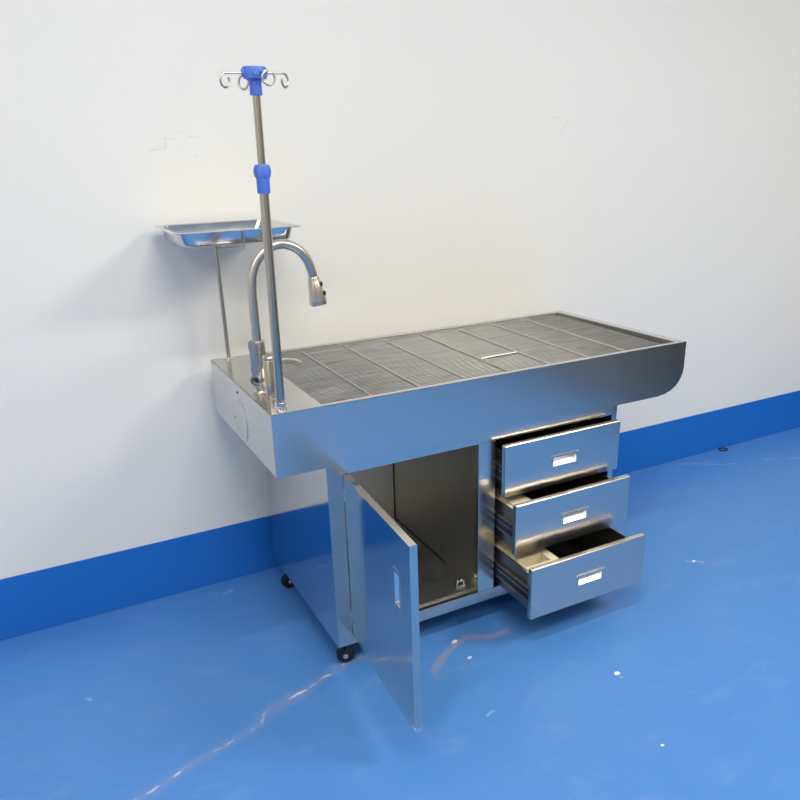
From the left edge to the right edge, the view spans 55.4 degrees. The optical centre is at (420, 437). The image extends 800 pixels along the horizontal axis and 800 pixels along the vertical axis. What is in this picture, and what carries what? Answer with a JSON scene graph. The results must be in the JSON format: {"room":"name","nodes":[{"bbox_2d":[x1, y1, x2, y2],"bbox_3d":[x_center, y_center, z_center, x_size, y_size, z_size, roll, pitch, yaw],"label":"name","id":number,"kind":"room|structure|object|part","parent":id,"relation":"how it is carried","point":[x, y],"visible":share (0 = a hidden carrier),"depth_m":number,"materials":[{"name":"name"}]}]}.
{"room":"veterinary treatment room","nodes":[
{"label":"veterinary treatment room","id":0,"kind":"room"},
{"bbox_2d":[0,0,799,578],"bbox_3d":[-0.646,-0.903,2.118,6.100,2.900,0.100,-12,23,-26],"label":"wall","id":1,"kind":"structure","parent":0,"point":[635,164],"depth_m":2.36,"materials":[{"name":"white paint"}]},
{"bbox_2d":[0,390,799,640],"bbox_3d":[-0.594,0.374,2.557,5.900,0.198,0.004,-12,23,-26],"label":"baseboard","id":2,"kind":"structure","parent":1,"relation":"attached to","point":[42,599],"depth_m":2.48,"materials":[{"name":"blue paint"}]},
{"bbox_2d":[0,427,799,799],"bbox_3d":[0.642,1.316,0.438,6.100,0.100,5.451,-12,23,-26],"label":"floor","id":3,"kind":"structure","parent":0,"point":[232,689],"depth_m":2.03,"materials":[{"name":"blue plastic"}]},
{"bbox_2d":[210,311,685,732],"bbox_3d":[0.194,0.162,2.257,1.322,0.777,0.996,-12,23,-26],"label":"table","id":4,"kind":"object","parent":3,"relation":"on","point":[386,513],"depth_m":2.15,"materials":[{"name":"metal"}]},
{"bbox_2d":[213,232,244,359],"bbox_3d":[-0.547,-0.372,2.077,0.107,0.379,0.231,-12,23,-26],"label":"tray stand","id":5,"kind":"object","parent":4,"relation":"on","point":[216,248],"visible":0.71,"depth_m":2.17,"materials":[{"name":"metal"}]},
{"bbox_3d":[-0.570,-0.391,2.180,0.014,0.342,0.012,-12,23,-26],"label":"post","id":6,"kind":"part","parent":5,"relation":"part of","materials":[{"name":"metal"}]},
{"bbox_2d":[154,219,300,247],"bbox_3d":[-0.524,-0.551,2.048,0.327,0.038,0.289,-12,23,-26],"label":"tray","id":7,"kind":"object","parent":5,"relation":"on","point":[206,234],"visible":0.86,"depth_m":1.98,"materials":[{"name":"metal"}]},
{"bbox_3d":[-0.480,-0.065,2.026,0.003,0.160,0.574,-12,23,-26],"label":"panel","id":8,"kind":"part","parent":4,"relation":"part of","materials":[{"name":"metal"}]},
{"bbox_2d":[219,66,288,409],"bbox_3d":[-0.333,-0.413,1.677,0.118,0.732,0.096,4,21,12],"label":"pole","id":9,"kind":"object","parent":4,"relation":"on","point":[254,75],"visible":1,"depth_m":1.64,"materials":[{"name":"metal"}]},
{"bbox_2d":[262,354,275,400],"bbox_3d":[-0.367,-0.148,1.860,0.039,0.108,0.039,-12,23,-26],"label":"soap pump","id":10,"kind":"object","parent":4,"relation":"on","point":[267,359],"visible":0.64,"depth_m":1.85,"materials":[{"name":"metal"}]},
{"bbox_2d":[282,358,301,362],"bbox_3d":[-0.382,-0.226,2.217,0.079,0.008,0.022,3,21,11],"label":"wire","id":11,"kind":"object","parent":10,"relation":"attached to","point":[284,358],"visible":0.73,"depth_m":2.22,"materials":[{"name":"metal"}]},
{"bbox_2d":[247,239,326,393],"bbox_3d":[-0.336,-0.306,1.904,0.221,0.370,0.055,-12,23,-26],"label":"faucet","id":12,"kind":"object","parent":4,"relation":"on","point":[317,295],"visible":0.91,"depth_m":1.88,"materials":[{"name":"silver metal"}]},
{"bbox_3d":[-0.413,-0.195,1.886,0.026,0.083,0.005,7,22,20],"label":"lever","id":13,"kind":"part","parent":12,"relation":"part of","materials":[{"name":"silver metal"}]},
{"bbox_3d":[-0.341,-0.364,1.884,0.185,0.247,0.026,-13,24,-27],"label":"spout","id":14,"kind":"part","parent":12,"relation":"part of","materials":[{"name":"silver metal"}]},
{"bbox_3d":[-0.359,0.237,2.203,0.002,0.537,0.555,-12,23,-26],"label":"panel","id":15,"kind":"part","parent":4,"relation":"part of","materials":[{"name":"metal"}]},
{"bbox_3d":[-0.085,0.069,2.629,0.912,0.537,0.003,-12,23,-26],"label":"panel","id":16,"kind":"part","parent":4,"relation":"part of","materials":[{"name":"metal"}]},
{"bbox_3d":[-0.097,0.381,1.822,0.018,0.479,0.409,-10,23,-23],"label":"door","id":17,"kind":"part","parent":4,"relation":"part of","materials":[{"name":"metal"}]},
{"bbox_3d":[-0.120,-0.205,2.181,0.559,0.009,0.540,-12,23,-26],"label":"wire grate","id":18,"kind":"part","parent":4,"relation":"part of","materials":[{"name":"silver metal"}]},
{"bbox_3d":[-0.120,-0.205,2.181,0.559,0.008,0.540,-12,23,-26],"label":"frame","id":19,"kind":"part","parent":4,"relation":"part of","materials":[{"name":"metal"}]},
{"bbox_3d":[-0.053,0.334,1.675,0.004,0.102,0.037,-10,23,-23],"label":"handle","id":20,"kind":"part","parent":4,"relation":"part of","materials":[{"name":"metal"}]},
{"bbox_3d":[0.168,0.233,2.183,0.912,0.537,0.030,-12,23,-26],"label":"frame","id":21,"kind":"part","parent":4,"relation":"part of","materials":[{"name":"metal"}]},
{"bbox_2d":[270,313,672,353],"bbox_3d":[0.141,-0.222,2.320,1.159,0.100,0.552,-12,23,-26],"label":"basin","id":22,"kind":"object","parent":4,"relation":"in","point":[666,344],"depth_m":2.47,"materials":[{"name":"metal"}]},
{"bbox_3d":[0.123,0.029,2.309,0.010,0.045,0.449,-12,23,-26],"label":"slide rail","id":23,"kind":"part","parent":4,"relation":"part of","materials":[{"name":"metal"}]},
{"bbox_3d":[0.153,0.194,2.317,0.010,0.045,0.449,-12,23,-26],"label":"slide rail","id":24,"kind":"part","parent":4,"relation":"part of","materials":[{"name":"metal"}]},
{"bbox_3d":[0.195,0.368,2.306,0.010,0.045,0.449,-12,23,-26],"label":"slide rail","id":25,"kind":"part","parent":4,"relation":"part of","materials":[{"name":"metal"}]},
{"bbox_2d":[494,534,558,571],"bbox_3d":[0.299,0.379,2.265,0.115,0.115,0.228,-12,23,-26],"label":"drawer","id":26,"kind":"object","parent":4,"relation":"in","point":[540,556],"visible":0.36,"depth_m":2.21,"materials":[{"name":"beige"}]},
{"bbox_3d":[0.374,-0.310,2.422,0.569,0.012,0.540,-12,23,-26],"label":"wire grate","id":27,"kind":"part","parent":4,"relation":"part of","materials":[{"name":"silver metal"}]},
{"bbox_3d":[0.408,0.057,2.195,0.410,0.154,0.017,-12,23,-26],"label":"drawer","id":28,"kind":"part","parent":4,"relation":"part of","materials":[{"name":"metal"}]},
{"bbox_3d":[0.414,0.063,2.189,0.102,0.037,0.006,-12,23,-26],"label":"handle","id":29,"kind":"part","parent":4,"relation":"part of","materials":[{"name":"metal"}]},
{"bbox_3d":[0.438,0.221,2.203,0.410,0.154,0.017,-12,23,-26],"label":"drawer","id":30,"kind":"part","parent":4,"relation":"part of","materials":[{"name":"metal"}]},
{"bbox_3d":[0.445,0.227,2.197,0.102,0.037,0.006,-12,23,-26],"label":"handle","id":31,"kind":"part","parent":4,"relation":"part of","materials":[{"name":"metal"}]},
{"bbox_3d":[0.480,0.396,2.192,0.410,0.158,0.017,-12,23,-26],"label":"drawer","id":32,"kind":"part","parent":4,"relation":"part of","materials":[{"name":"metal"}]},
{"bbox_3d":[0.487,0.402,2.186,0.102,0.037,0.006,-12,23,-26],"label":"handle","id":33,"kind":"part","parent":4,"relation":"part of","materials":[{"name":"metal"}]},
{"bbox_3d":[0.455,0.067,2.602,0.020,0.537,0.555,-12,23,-26],"label":"panel","id":34,"kind":"part","parent":4,"relation":"part of","materials":[{"name":"metal"}]}
]}

